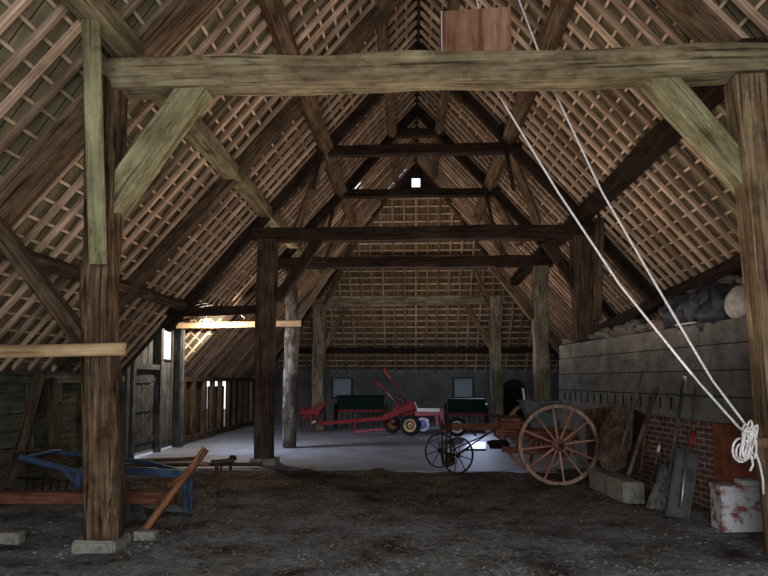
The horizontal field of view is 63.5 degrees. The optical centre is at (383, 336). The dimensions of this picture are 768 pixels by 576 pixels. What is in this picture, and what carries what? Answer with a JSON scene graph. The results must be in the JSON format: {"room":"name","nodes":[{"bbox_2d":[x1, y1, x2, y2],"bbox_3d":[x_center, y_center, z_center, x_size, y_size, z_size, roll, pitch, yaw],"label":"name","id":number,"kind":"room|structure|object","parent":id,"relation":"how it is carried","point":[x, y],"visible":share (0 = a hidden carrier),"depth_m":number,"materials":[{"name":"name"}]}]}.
{"room":"farm building","nodes":[
{"label":"farm building","id":0,"kind":"room"},
{"bbox_2d":[0,322,254,490],"bbox_3d":[-5.534,0.932,11.324,0.212,3.320,28.200,0,-4,3],"label":"wall","id":1,"kind":"structure","parent":0,"point":[11,382],"depth_m":13.80,"materials":[{"name":"wood"}]},
{"bbox_2d":[3,370,44,490],"bbox_3d":[-5.366,1.359,9.281,0.142,1.747,1.130,1,-4,-9],"label":"leaning timber","id":2,"kind":"object","parent":1,"relation":"attached to","point":[22,436],"visible":0.93,"depth_m":9.19,"materials":[{"name":"brown wood"}]},
{"bbox_2d":[23,383,33,462],"bbox_3d":[-5.503,1.268,9.604,0.402,1.331,0.109,-4,-5,43],"label":"stud","id":3,"kind":"object","parent":1,"relation":"attached to","point":[26,386],"visible":0.41,"depth_m":9.55,"materials":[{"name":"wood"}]},
{"bbox_2d":[46,378,60,468],"bbox_3d":[-5.426,1.415,10.174,0.258,1.479,0.153,0,-4,4],"label":"stud","id":4,"kind":"object","parent":1,"relation":"attached to","point":[52,401],"visible":0.86,"depth_m":10.13,"materials":[{"name":"brown wood"}]},
{"bbox_2d":[134,369,155,452],"bbox_3d":[-5.442,1.646,14.004,0.093,1.878,1.330,0,-4,3],"label":"door","id":5,"kind":"structure","parent":1,"relation":"in","point":[146,379],"depth_m":14.09,"materials":[{"name":"grey wood"}]},
{"bbox_2d":[176,320,300,328],"bbox_3d":[-3.666,-0.303,15.621,3.172,0.154,0.051,-1,-4,3],"label":"plank","id":6,"kind":"object","parent":1,"relation":"attached to","point":[297,323],"visible":0.81,"depth_m":15.61,"materials":[{"name":"brown wood"}]},
{"bbox_2d":[122,315,225,372],"bbox_3d":[-4.751,0.104,14.512,1.600,1.882,3.050,0,-4,3],"label":"ceiling","id":7,"kind":"structure","parent":0,"point":[215,318],"depth_m":16.01,"materials":[{"name":"wood"}]},
{"bbox_2d":[180,296,226,321],"bbox_3d":[-4.777,-0.641,14.560,1.650,0.410,3.000,0,-4,3],"label":"ceiling","id":8,"kind":"structure","parent":0,"point":[215,304],"depth_m":14.66,"materials":[{"name":"brown wood"}]},
{"bbox_2d":[0,0,417,377],"bbox_3d":[-2.562,-2.819,11.602,6.430,7.190,28.500,0,-4,3],"label":"ceiling","id":9,"kind":"structure","parent":0,"point":[41,55],"depth_m":9.56,"materials":[{"name":"wood"}]},
{"bbox_2d":[59,0,144,57],"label":"plate","id":10,"kind":"object","parent":9,"relation":"on","point":[119,37],"depth_m":6.02,"materials":[{"name":"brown wood"}]},
{"bbox_2d":[81,19,106,263],"bbox_3d":[-2.792,-1.881,5.980,0.166,2.304,0.569,1,-4,-10],"label":"board","id":11,"kind":"object","parent":10,"relation":"attached to","point":[91,29],"visible":0.92,"depth_m":5.95,"materials":[{"name":"wood"}]},
{"bbox_2d":[184,117,287,226],"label":"plate","id":12,"kind":"object","parent":9,"relation":"on","point":[199,135],"depth_m":9.94,"materials":[{"name":"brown wood"}]},
{"bbox_2d":[53,0,401,370],"bbox_3d":[-2.411,-2.862,10.446,6.149,6.859,0.247,0,-4,3],"label":"rafter","id":13,"kind":"object","parent":12,"relation":"on","point":[375,17],"visible":0.7,"depth_m":10.37,"materials":[{"name":"brown wood"}]},
{"bbox_2d":[375,0,398,182],"bbox_3d":[0.083,-5.398,13.017,0.261,0.267,13.200,0,-4,2],"label":"purlin","id":14,"kind":"object","parent":13,"relation":"attached to","point":[383,35],"visible":0.66,"depth_m":13.93,"materials":[{"name":"brown wood"}]},
{"bbox_2d":[415,0,419,166],"bbox_3d":[0.534,-6.500,8.976,0.050,0.220,23.032,0,-4,3],"label":"board","id":15,"kind":"object","parent":9,"relation":"attached to","point":[418,3],"visible":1,"depth_m":12.70,"materials":[{"name":"brown wood"}]},
{"bbox_2d":[181,315,244,360],"bbox_3d":[-4.490,0.077,15.972,1.791,1.655,0.060,0,-4,3],"label":"ceiling","id":16,"kind":"structure","parent":0,"point":[210,319],"depth_m":15.97,"materials":[{"name":"brown wood"}]},
{"bbox_2d":[0,422,767,575],"bbox_3d":[0.632,2.517,11.084,12.650,0.164,28.500,0,-4,3],"label":"floor","id":17,"kind":"structure","parent":0,"point":[48,546],"depth_m":7.39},
{"bbox_2d":[0,530,24,544],"bbox_3d":[-3.974,2.127,6.554,0.300,0.130,0.140,0,-4,3],"label":"concrete block","id":18,"kind":"object","parent":17,"relation":"on","point":[7,537],"visible":1,"depth_m":6.49,"materials":[{"name":"concrete"}]},
{"bbox_2d":[71,532,131,553],"bbox_3d":[-2.853,2.103,6.284,0.440,0.160,0.400,0,-4,3],"label":"pad stone","id":19,"kind":"object","parent":17,"relation":"on","point":[80,545],"visible":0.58,"depth_m":6.09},
{"bbox_2d":[79,73,127,540],"bbox_3d":[-2.888,-0.423,6.455,0.447,4.906,0.382,-1,-4,3],"label":"timber post","id":20,"kind":"object","parent":19,"relation":"on","point":[103,453],"visible":0.74,"depth_m":6.26,"materials":[{"name":"brown wood"}]},
{"bbox_2d":[0,217,80,343],"bbox_3d":[-3.777,-0.757,6.561,1.455,1.781,0.218,0,-4,3],"label":"strut","id":21,"kind":"object","parent":20,"relation":"attached to","point":[13,248],"visible":0.85,"depth_m":6.46,"materials":[{"name":"brown wood"}]},
{"bbox_2d":[0,343,125,357],"bbox_3d":[-3.738,0.147,6.158,2.376,0.130,0.053,-1,-4,3],"label":"plank","id":22,"kind":"object","parent":20,"relation":"attached to","point":[88,349],"visible":1,"depth_m":6.11,"materials":[{"name":"brown wood"}]},
{"bbox_2d":[114,87,212,220],"bbox_3d":[-2.459,-1.972,6.577,1.213,1.542,0.293,0,-4,4],"label":"brace","id":23,"kind":"object","parent":20,"relation":"attached to","point":[182,108],"visible":0.77,"depth_m":6.45,"materials":[{"name":"wood"}]},
{"bbox_2d":[102,41,767,100],"bbox_3d":[0.805,-2.756,6.426,7.754,0.345,0.352,0,-4,3],"label":"tie beam","id":24,"kind":"structure","parent":20,"relation":"on","point":[702,63],"depth_m":6.34,"materials":[{"name":"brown wood"}]},
{"bbox_2d":[0,0,217,223],"bbox_3d":[-2.569,-3.115,6.762,6.153,6.856,0.311,0,-4,3],"label":"rafter","id":25,"kind":"object","parent":24,"relation":"on","point":[67,134],"visible":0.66,"depth_m":6.66,"materials":[{"name":"brown wood"}]},
{"bbox_2d":[258,0,356,226],"bbox_3d":[-1.267,-3.984,11.625,0.361,0.358,14.500,0,-4,3],"label":"purlin","id":26,"kind":"object","parent":25,"relation":"attached to","point":[274,12],"visible":0.77,"depth_m":10.76,"materials":[{"name":"brown wood"}]},
{"bbox_2d":[440,7,510,50],"bbox_3d":[0.943,-3.124,6.457,0.712,0.459,0.303,0,-4,3],"label":"box","id":27,"kind":"object","parent":24,"relation":"on","point":[484,29],"visible":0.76,"depth_m":6.32,"materials":[{"name":"wood"}]},
{"bbox_2d":[652,0,767,87],"bbox_3d":[3.425,-3.164,6.484,6.100,6.804,0.299,0,-4,3],"label":"rafter","id":28,"kind":"object","parent":24,"relation":"on","point":[694,18],"visible":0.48,"depth_m":6.39,"materials":[{"name":"brown wood"}]},
{"bbox_2d":[17,449,192,510],"bbox_3d":[-3.761,1.937,8.472,2.741,0.690,1.014,-1,-4,16],"label":"frame","id":29,"kind":"object","parent":17,"relation":"on","point":[162,470],"visible":0.7,"depth_m":8.12,"materials":[{"name":"blue paint"}]},
{"bbox_2d":[125,505,129,524],"bbox_3d":[-3.200,2.090,7.374,0.260,0.320,0.250,0,-4,3],"label":"concrete block","id":30,"kind":"object","parent":17,"relation":"on","point":[127,519],"visible":0.1,"depth_m":7.42,"materials":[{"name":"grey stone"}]},
{"bbox_2d":[0,491,177,504],"bbox_3d":[-3.659,1.864,7.183,2.485,0.140,0.144,0,-4,-1],"label":"timber beam","id":31,"kind":"structure","parent":30,"relation":"on","point":[6,497],"depth_m":7.12,"materials":[{"name":"red wood"}]},
{"bbox_2d":[127,481,149,519],"bbox_3d":[-3.207,1.975,7.656,0.762,0.515,0.300,-3,-5,38],"label":"board","id":32,"kind":"object","parent":17,"relation":"on","point":[137,512],"visible":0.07,"depth_m":7.57,"materials":[{"name":"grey wood"}]},
{"bbox_2d":[133,529,158,540],"bbox_3d":[-2.536,2.131,6.609,0.240,0.130,0.140,0,-4,3],"label":"concrete block","id":33,"kind":"object","parent":17,"relation":"on","point":[142,534],"visible":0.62,"depth_m":6.54,"materials":[{"name":"concrete"}]},
{"bbox_2d":[125,457,194,462],"bbox_3d":[-4.598,2.544,12.827,1.519,0.080,0.098,1,-4,-19],"label":"pole","id":34,"kind":"object","parent":17,"relation":"on","point":[175,458],"visible":0.57,"depth_m":12.83,"materials":[{"name":"brown wood"}]},
{"bbox_2d":[143,505,194,512],"bbox_3d":[-2.899,2.238,8.136,1.079,0.043,0.321,-3,-5,37],"label":"board","id":35,"kind":"object","parent":17,"relation":"on","point":[171,508],"visible":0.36,"depth_m":8.05,"materials":[{"name":"grey wood"}]},
{"bbox_2d":[179,329,184,446],"bbox_3d":[-5.112,1.283,15.693,0.099,2.970,0.098,0,-4,3],"label":"stud","id":36,"kind":"object","parent":17,"relation":"on","point":[182,356],"visible":0.99,"depth_m":15.66,"materials":[{"name":"grey wood"}]},
{"bbox_2d":[125,462,261,466],"bbox_3d":[-3.722,2.461,11.917,2.730,0.082,0.095,0,-4,-3],"label":"pole","id":37,"kind":"object","parent":17,"relation":"on","point":[181,464],"visible":0.52,"depth_m":11.90,"materials":[{"name":"brown wood"}]},
{"bbox_2d":[211,455,236,490],"bbox_3d":[-2.449,2.077,9.482,0.381,0.535,0.254,0,-4,3],"label":"trestle","id":38,"kind":"object","parent":17,"relation":"on","point":[232,458],"visible":1,"depth_m":9.41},
{"bbox_2d":[249,456,279,464],"bbox_3d":[-2.417,2.523,12.577,0.520,0.140,0.460,0,-4,3],"label":"pad stone","id":39,"kind":"object","parent":17,"relation":"on","point":[275,460],"visible":0.72,"depth_m":12.35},
{"bbox_2d":[253,238,277,458],"bbox_3d":[-2.425,0.238,12.726,0.404,4.500,0.328,0,-4,3],"label":"timber post","id":40,"kind":"object","parent":39,"relation":"on","point":[267,252],"visible":0.97,"depth_m":12.60,"materials":[{"name":"wood"}]},
{"bbox_2d":[167,305,255,316],"bbox_3d":[-3.497,-0.540,12.830,1.969,0.232,0.213,0,-4,2],"label":"tie","id":41,"kind":"object","parent":40,"relation":"attached to","point":[245,309],"visible":0.86,"depth_m":12.73,"materials":[{"name":"brown wood"}]},
{"bbox_2d":[274,241,321,303],"bbox_3d":[-1.795,-1.376,12.839,1.018,1.376,0.212,0,-4,2],"label":"brace","id":42,"kind":"object","parent":40,"relation":"attached to","point":[291,279],"visible":0.95,"depth_m":12.75,"materials":[{"name":"brown wood"}]},
{"bbox_2d":[252,224,594,243],"bbox_3d":[0.839,-2.113,12.752,7.119,0.309,0.306,0,-4,3],"label":"tie beam","id":43,"kind":"structure","parent":40,"relation":"on","point":[484,232],"depth_m":12.62,"materials":[{"name":"brown wood"}]},
{"bbox_2d":[160,44,417,331],"bbox_3d":[-1.923,-3.110,12.947,5.401,6.021,0.247,0,-4,3],"label":"rafter","id":44,"kind":"object","parent":43,"relation":"on","point":[240,243],"visible":0.73,"depth_m":12.86,"materials":[{"name":"brown wood"}]},
{"bbox_2d":[0,248,187,310],"bbox_3d":[-4.343,-0.931,8.591,0.247,0.278,8.600,0,-4,3],"label":"purlin","id":45,"kind":"object","parent":44,"relation":"attached to","point":[49,264],"visible":0.67,"depth_m":8.74,"materials":[{"name":"brown wood"}]},
{"bbox_2d":[294,160,326,227],"bbox_3d":[-1.693,-3.215,14.146,0.190,1.187,2.445,2,-4,-22],"label":"brace","id":46,"kind":"object","parent":44,"relation":"attached to","point":[310,194],"visible":0.71,"depth_m":14.22,"materials":[{"name":"brown wood"}]},
{"bbox_2d":[317,142,521,157],"bbox_3d":[0.716,-3.860,12.829,4.212,0.215,0.227,0,-4,3],"label":"beam","id":47,"kind":"structure","parent":44,"relation":"attached to","point":[488,148],"depth_m":12.74,"materials":[{"name":"brown wood"}]},
{"bbox_2d":[282,267,299,446],"bbox_3d":[-2.355,0.508,15.723,0.407,4.520,0.351,0,-4,3],"label":"timber post","id":48,"kind":"object","parent":17,"relation":"on","point":[292,334],"visible":0.88,"depth_m":15.60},
{"bbox_2d":[296,267,333,319],"bbox_3d":[-1.784,-1.111,15.804,1.011,1.393,0.220,0,-4,1],"label":"brace","id":49,"kind":"object","parent":48,"relation":"attached to","point":[313,293],"visible":0.92,"depth_m":15.72,"materials":[{"name":"brown wood"}]},
{"bbox_2d":[279,255,552,269],"bbox_3d":[0.780,-1.881,15.747,6.889,0.295,0.316,0,-4,3],"label":"tie beam","id":50,"kind":"structure","parent":48,"relation":"on","point":[501,261],"depth_m":15.62,"materials":[{"name":"brown wood"}]},
{"bbox_2d":[220,107,416,321],"bbox_3d":[-1.638,-3.075,15.957,5.099,5.673,0.229,0,-4,2],"label":"rafter","id":51,"kind":"object","parent":50,"relation":"on","point":[324,212],"visible":0.6,"depth_m":15.89,"materials":[{"name":"brown wood"}]},
{"bbox_2d":[395,128,443,138],"bbox_3d":[0.852,-5.234,15.936,1.391,0.212,0.214,0,-4,3],"label":"beam","id":52,"kind":"structure","parent":51,"relation":"attached to","point":[402,133],"depth_m":15.84,"materials":[{"name":"brown wood"}]},
{"bbox_2d":[415,106,616,319],"bbox_3d":[3.848,-2.531,15.650,6.110,6.794,0.244,0,-4,3],"label":"rafter","id":53,"kind":"object","parent":50,"relation":"on","point":[520,219],"visible":0.39,"depth_m":15.73,"materials":[{"name":"brown wood"}]},
{"bbox_2d":[335,187,500,198],"bbox_3d":[0.852,-3.658,15.827,4.206,0.220,0.233,0,-4,3],"label":"beam","id":54,"kind":"structure","parent":53,"relation":"attached to","point":[412,192],"depth_m":15.73,"materials":[{"name":"brown wood"}]},
{"bbox_2d":[431,0,459,179],"bbox_3d":[1.292,-5.472,12.968,0.261,0.281,13.201,0,-4,2],"label":"purlin","id":55,"kind":"object","parent":53,"relation":"attached to","point":[452,4],"visible":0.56,"depth_m":14.72,"materials":[{"name":"brown wood"}]},
{"bbox_2d":[491,197,522,245],"bbox_3d":[3.251,-3.156,16.582,0.191,1.185,1.837,-3,-5,36],"label":"brace","id":56,"kind":"object","parent":53,"relation":"attached to","point":[500,209],"visible":0.49,"depth_m":16.44,"materials":[{"name":"brown wood"}]},
{"bbox_2d":[299,401,325,431],"bbox_3d":[-2.325,2.597,20.195,0.824,0.981,0.470,-2,-5,28],"label":"red cultivator","id":57,"kind":"object","parent":17,"relation":"on","point":[307,412],"visible":1,"depth_m":20.16,"materials":[{"name":"paint"}]},
{"bbox_2d":[311,305,325,429],"bbox_3d":[-2.198,1.045,20.900,0.456,4.170,0.391,0,-4,3],"label":"timber post","id":58,"kind":"object","parent":17,"relation":"on","point":[319,312],"visible":0.85,"depth_m":20.76,"materials":[{"name":"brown wood"}]},
{"bbox_2d":[324,307,348,348],"bbox_3d":[-1.590,-0.377,20.970,0.954,1.600,0.224,0,-4,3],"label":"brace","id":59,"kind":"object","parent":58,"relation":"attached to","point":[345,309],"visible":0.92,"depth_m":20.88,"materials":[{"name":"brown wood"}]},
{"bbox_2d":[323,244,353,305],"bbox_3d":[-1.545,-2.090,20.977,1.048,2.114,0.184,0,-4,2],"label":"strut","id":60,"kind":"object","parent":58,"relation":"attached to","point":[350,248],"visible":0.84,"depth_m":20.89,"materials":[{"name":"brown wood"}]},
{"bbox_2d":[311,295,504,307],"bbox_3d":[0.795,-1.189,20.916,6.484,0.343,0.334,-1,-4,3],"label":"tie beam","id":61,"kind":"structure","parent":58,"relation":"on","point":[404,301],"depth_m":20.78,"materials":[{"name":"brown wood"}]},
{"bbox_2d":[333,395,387,427],"bbox_3d":[-0.827,2.634,21.829,1.936,1.130,0.840,0,-4,3],"label":"drill","id":62,"kind":"object","parent":17,"relation":"on","point":[374,403],"visible":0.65,"depth_m":21.65,"materials":[{"name":"green paint"}]},
{"bbox_2d":[317,368,444,435],"bbox_3d":[-0.198,2.013,19.246,4.299,2.070,0.974,-1,-4,15],"label":"machine","id":63,"kind":"object","parent":17,"relation":"on","point":[410,424],"visible":0.99,"depth_m":18.83,"materials":[{"name":"metal"}]},
{"bbox_2d":[0,471,766,575],"bbox_3d":[-0.636,2.252,7.899,9.230,0.126,7.240,0,-4,3],"label":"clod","id":64,"kind":"object","parent":17,"relation":"on","point":[225,511],"visible":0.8,"depth_m":7.05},
{"bbox_2d":[97,468,723,575],"bbox_3d":[0.136,2.238,7.862,11.320,0.120,7.763,0,-4,3],"label":"litter","id":65,"kind":"object","parent":17,"relation":"on","point":[176,526],"visible":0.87,"depth_m":6.32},
{"bbox_2d":[141,447,208,528],"bbox_3d":[-2.334,1.717,6.934,0.747,0.938,0.116,2,-5,-30],"label":"plank","id":66,"kind":"object","parent":65,"relation":"on","point":[177,484],"visible":0.92,"depth_m":6.90,"materials":[{"name":"orange wood"}]},
{"bbox_2d":[448,417,466,436],"bbox_3d":[2.142,2.645,18.182,0.580,0.580,0.166,-1,-4,8],"label":"wheel","id":67,"kind":"object","parent":17,"relation":"on","point":[455,432],"visible":0.48,"depth_m":18.11,"materials":[{"name":"rubber"}]},
{"bbox_2d":[444,398,488,422],"bbox_3d":[2.892,2.703,21.957,1.580,1.010,0.840,0,-4,3],"label":"drill","id":68,"kind":"object","parent":17,"relation":"on","point":[456,406],"visible":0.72,"depth_m":21.77,"materials":[{"name":"green paint"}]},
{"bbox_2d":[489,295,502,422],"bbox_3d":[3.729,0.877,20.642,0.434,4.470,0.400,0,-4,3],"label":"timber post","id":69,"kind":"object","parent":17,"relation":"on","point":[496,379],"visible":0.85,"depth_m":20.52,"materials":[{"name":"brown wood"}]},
{"bbox_2d":[464,304,489,348],"bbox_3d":[3.167,-0.369,20.755,0.999,1.596,0.228,0,-4,3],"label":"brace","id":70,"kind":"object","parent":69,"relation":"attached to","point":[468,308],"visible":0.95,"depth_m":20.67,"materials":[{"name":"brown wood"}]},
{"bbox_2d":[472,268,489,305],"bbox_3d":[3.226,-1.777,20.767,0.686,1.518,0.169,0,-4,1],"label":"strut","id":71,"kind":"object","parent":69,"relation":"attached to","point":[475,270],"visible":0.8,"depth_m":20.69,"materials":[{"name":"brown wood"}]},
{"bbox_2d":[425,388,598,484],"bbox_3d":[2.126,1.688,10.956,2.789,1.561,2.084,0,-4,3],"label":"cart","id":72,"kind":"object","parent":17,"relation":"on","point":[541,415],"visible":1,"depth_m":10.64,"materials":[{"name":"brown wood"}]},
{"bbox_2d":[532,265,551,448],"bbox_3d":[3.915,0.488,15.437,0.414,4.520,0.362,0,-4,3],"label":"timber post","id":73,"kind":"object","parent":17,"relation":"on","point":[540,273],"visible":0.73,"depth_m":15.37,"materials":[{"name":"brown wood"}]},
{"bbox_2d":[487,266,533,320],"bbox_3d":[3.208,-1.134,15.592,1.185,1.469,0.216,0,-4,2],"label":"brace","id":74,"kind":"object","parent":73,"relation":"attached to","point":[495,271],"visible":0.95,"depth_m":15.51,"materials":[{"name":"brown wood"}]},
{"bbox_2d":[589,469,644,503],"bbox_3d":[3.432,2.213,9.211,0.300,0.310,1.358,0,-4,-1],"label":"concrete block","id":75,"kind":"object","parent":17,"relation":"on","point":[620,487],"visible":0.92,"depth_m":8.81,"materials":[{"name":"concrete"}]},
{"bbox_2d":[584,406,614,468],"bbox_3d":[3.679,1.662,10.456,0.381,0.989,1.204,0,-4,3],"label":"leaning board","id":76,"kind":"object","parent":75,"relation":"on","point":[598,416],"visible":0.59,"depth_m":10.62,"materials":[{"name":"brown wood"}]},
{"bbox_2d":[597,404,633,471],"bbox_3d":[3.441,1.495,9.233,0.513,0.969,0.592,-3,-5,33],"label":"leaning board","id":77,"kind":"object","parent":75,"relation":"on","point":[610,456],"visible":0.88,"depth_m":9.25,"materials":[{"name":"brown wood"}]},
{"bbox_2d":[626,410,644,469],"bbox_3d":[3.692,1.490,9.056,0.185,0.794,0.849,-2,-5,31],"label":"leaning board","id":78,"kind":"object","parent":75,"relation":"on","point":[638,417],"visible":0.79,"depth_m":9.06,"materials":[{"name":"brown wood"}]},
{"bbox_2d":[639,405,648,479],"bbox_3d":[3.654,1.482,8.712,0.237,1.042,0.035,2,-4,-27],"label":"wooden pole","id":79,"kind":"object","parent":75,"relation":"on","point":[647,407],"visible":1,"depth_m":8.69,"materials":[{"name":"brown wood"}]},
{"bbox_2d":[645,376,686,510],"bbox_3d":[3.585,1.295,7.687,0.969,1.625,0.239,3,-5,-37],"label":"shovel","id":80,"kind":"object","parent":17,"relation":"on","point":[657,500],"visible":0.81,"depth_m":7.57,"materials":[{"name":"grey metal"}]},
{"bbox_2d":[665,447,700,520],"bbox_3d":[3.561,1.725,7.372,0.495,0.817,0.254,4,-5,-42],"label":"metal sheet","id":81,"kind":"object","parent":17,"relation":"on","point":[686,461],"visible":1,"depth_m":7.35,"materials":[{"name":"metal"}]},
{"bbox_2d":[709,478,762,532],"bbox_3d":[4.061,1.934,7.127,0.500,0.575,0.300,0,-4,3],"label":"metal container","id":82,"kind":"object","parent":17,"relation":"on","point":[736,505],"visible":0.82,"depth_m":6.99,"materials":[{"name":"metal"}]},
{"bbox_2d":[724,73,767,555],"bbox_3d":[3.767,-0.242,6.112,0.532,4.749,0.308,0,-4,5],"label":"timber post","id":83,"kind":"object","parent":17,"relation":"on","point":[745,95],"visible":0.94,"depth_m":6.11,"materials":[{"name":"wood"}]},
{"bbox_2d":[640,77,741,194],"bbox_3d":[3.286,-2.069,6.351,1.202,1.376,0.276,0,-4,0],"label":"brace","id":84,"kind":"object","parent":83,"relation":"attached to","point":[673,98],"visible":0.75,"depth_m":6.25,"materials":[{"name":"wood"}]},
{"bbox_2d":[731,419,767,493],"bbox_3d":[3.432,1.106,5.737,0.459,0.686,0.164,2,-4,-27],"label":"rope coil","id":85,"kind":"object","parent":83,"relation":"hanging from","point":[750,440],"visible":1,"depth_m":5.70,"materials":[{"name":"white fabric"}]},
{"bbox_2d":[275,159,558,372],"bbox_3d":[1.171,-2.199,22.806,12.719,7.292,5.429,0,-4,3],"label":"ceiling","id":86,"kind":"structure","parent":0,"point":[433,326],"depth_m":23.38,"materials":[{"name":"wood"}]},
{"bbox_2d":[299,347,532,352],"bbox_3d":[1.241,0.536,24.175,9.400,0.225,0.164,0,-4,3],"label":"purlin","id":87,"kind":"object","parent":86,"relation":"attached to","point":[420,349],"visible":0.83,"depth_m":24.09,"materials":[{"name":"brown wood"}]},
{"bbox_2d":[361,254,470,256],"bbox_3d":[1.116,-2.747,21.633,3.800,0.228,0.164,0,-4,3],"label":"purlin","id":88,"kind":"object","parent":86,"relation":"attached to","point":[447,255],"visible":0.41,"depth_m":21.58,"materials":[{"name":"brown wood"}]},
{"bbox_2d":[275,369,562,422],"bbox_3d":[1.266,2.401,25.165,12.850,2.120,0.255,0,-4,3],"label":"wall","id":89,"kind":"structure","parent":0,"point":[430,389],"depth_m":25.07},
{"bbox_2d":[331,377,352,398],"bbox_3d":[-1.700,2.087,25.218,0.880,0.855,0.140,0,-4,3],"label":"window","id":90,"kind":"structure","parent":89,"relation":"in","point":[339,385],"depth_m":25.23,"materials":[{"name":"grey glass"}]},
{"bbox_2d":[452,377,473,397],"bbox_3d":[3.195,2.071,24.998,0.880,0.855,0.140,0,-4,3],"label":"window","id":91,"kind":"structure","parent":89,"relation":"in","point":[462,387],"depth_m":25.01,"materials":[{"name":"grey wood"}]},
{"bbox_2d":[503,379,526,421],"bbox_3d":[5.260,2.583,25.471,1.600,2.000,0.050,0,-4,3],"label":"doorway","id":92,"kind":"structure","parent":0,"point":[512,388],"depth_m":25.45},
{"bbox_2d":[417,0,767,356],"bbox_3d":[3.845,-2.869,11.294,6.366,7.133,28.457,0,-4,3],"label":"ceiling","id":93,"kind":"structure","parent":0,"point":[679,215],"depth_m":10.47,"materials":[{"name":"wood"}]},
{"bbox_2d":[416,43,660,309],"bbox_3d":[3.708,-2.737,12.671,6.080,6.818,0.238,0,-4,2],"label":"rafter","id":94,"kind":"object","parent":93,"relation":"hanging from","point":[623,264],"visible":0.57,"depth_m":12.62,"materials":[{"name":"brown wood"}]},
{"bbox_2d":[499,124,515,190],"bbox_3d":[2.524,-3.668,12.682,0.317,1.377,0.103,0,-4,1],"label":"strut","id":95,"kind":"object","parent":94,"relation":"attached to","point":[506,152],"visible":0.91,"depth_m":12.63,"materials":[{"name":"brown wood"}]},
{"bbox_2d":[472,0,576,222],"bbox_3d":[2.485,-4.108,11.464,0.350,0.373,14.500,0,-4,3],"label":"purlin","id":96,"kind":"object","parent":94,"relation":"attached to","point":[559,12],"visible":0.7,"depth_m":10.70,"materials":[{"name":"brown wood"}]},
{"bbox_2d":[509,155,540,224],"bbox_3d":[3.132,-3.342,13.886,0.193,1.195,2.353,-2,-5,28],"label":"brace","id":97,"kind":"object","parent":94,"relation":"attached to","point":[521,181],"visible":0.75,"depth_m":13.92,"materials":[{"name":"brown wood"}]},
{"bbox_2d":[599,253,741,328],"bbox_3d":[5.373,-0.869,10.856,0.257,0.818,14.020,0,-4,5],"label":"purlin","id":98,"kind":"object","parent":94,"relation":"attached to","point":[732,265],"visible":0.55,"depth_m":10.99,"materials":[{"name":"brown wood"}]},
{"bbox_2d":[476,0,741,430],"bbox_3d":[2.183,-1.941,6.663,2.701,5.770,0.084,-2,-5,28],"label":"rope","id":99,"kind":"object","parent":93,"relation":"hanging from","point":[497,92],"visible":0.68,"depth_m":6.47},
{"bbox_2d":[562,118,682,224],"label":"plate","id":100,"kind":"object","parent":93,"relation":"hanging from","point":[656,142],"depth_m":9.47,"materials":[{"name":"brown wood"}]},
{"bbox_2d":[518,0,745,423],"bbox_3d":[2.431,-2.017,6.746,2.425,5.802,0.123,-3,-5,35],"label":"rope","id":101,"kind":"object","parent":93,"relation":"hanging from","point":[521,6],"visible":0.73,"depth_m":6.55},
{"bbox_2d":[692,84,725,110],"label":"plate","id":102,"kind":"object","parent":93,"relation":"hanging from","point":[711,96],"depth_m":6.99,"materials":[{"name":"brown wood"}]},
{"bbox_2d":[559,317,757,510],"bbox_3d":[4.215,1.191,10.139,0.456,2.449,6.537,0,-4,-4],"label":"wall partition","id":103,"kind":"structure","parent":0,"point":[600,373],"depth_m":8.84,"materials":[{"name":"concrete"}]},
{"bbox_2d":[569,235,598,341],"bbox_3d":[4.039,-0.964,12.526,0.473,2.130,0.370,0,-4,3],"label":"timber post","id":104,"kind":"object","parent":103,"relation":"on","point":[581,251],"visible":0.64,"depth_m":12.37,"materials":[{"name":"wood"}]},
{"bbox_2d":[541,239,573,291],"bbox_3d":[3.609,-1.421,12.581,0.805,1.130,0.194,0,-4,6],"label":"brace","id":105,"kind":"object","parent":104,"relation":"attached to","point":[548,246],"visible":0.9,"depth_m":12.51,"materials":[{"name":"brown wood"}]},
{"bbox_2d":[592,214,604,319],"bbox_3d":[4.234,-1.372,12.250,0.273,2.101,0.138,0,-4,4],"label":"strut","id":106,"kind":"object","parent":104,"relation":"attached to","point":[599,232],"visible":0.91,"depth_m":12.20,"materials":[{"name":"brown wood"}]},
{"bbox_2d":[587,327,611,339],"bbox_3d":[4.083,-0.013,11.550,0.546,0.269,1.044,0,-4,3],"label":"sack","id":107,"kind":"object","parent":103,"relation":"on","point":[604,333],"visible":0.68,"depth_m":11.20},
{"bbox_2d":[610,318,649,336],"bbox_3d":[4.198,-0.125,10.455,0.596,0.357,1.463,0,-4,3],"label":"sack","id":108,"kind":"object","parent":103,"relation":"on","point":[635,326],"visible":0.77,"depth_m":10.19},
{"bbox_2d":[626,387,658,476],"bbox_3d":[3.653,1.327,8.748,0.801,1.228,0.060,3,-5,-34],"label":"wooden pole","id":109,"kind":"object","parent":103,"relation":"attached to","point":[656,389],"visible":0.93,"depth_m":8.69,"materials":[{"name":"brown wood"}]},
{"bbox_2d":[646,316,663,331],"bbox_3d":[4.250,-0.186,9.471,0.407,0.306,0.717,0,-4,3],"label":"sack","id":110,"kind":"object","parent":103,"relation":"on","point":[658,322],"visible":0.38,"depth_m":9.32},
{"bbox_2d":[658,280,739,331],"bbox_3d":[4.303,-0.378,8.471,0.664,0.807,1.745,1,-4,-8],"label":"tarpaulin","id":111,"kind":"object","parent":103,"relation":"on","point":[706,305],"visible":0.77,"depth_m":8.19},
{"bbox_2d":[685,274,742,294],"bbox_3d":[4.587,-0.579,8.306,0.533,0.440,1.628,0,-4,3],"label":"sheet","id":112,"kind":"object","parent":111,"relation":"on","point":[728,279],"visible":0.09,"depth_m":8.01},
{"bbox_2d":[724,285,745,318],"bbox_3d":[4.348,-0.408,7.543,0.335,0.441,0.610,0,-4,3],"label":"bundle","id":113,"kind":"object","parent":103,"relation":"on","point":[734,303],"visible":0.48,"depth_m":7.43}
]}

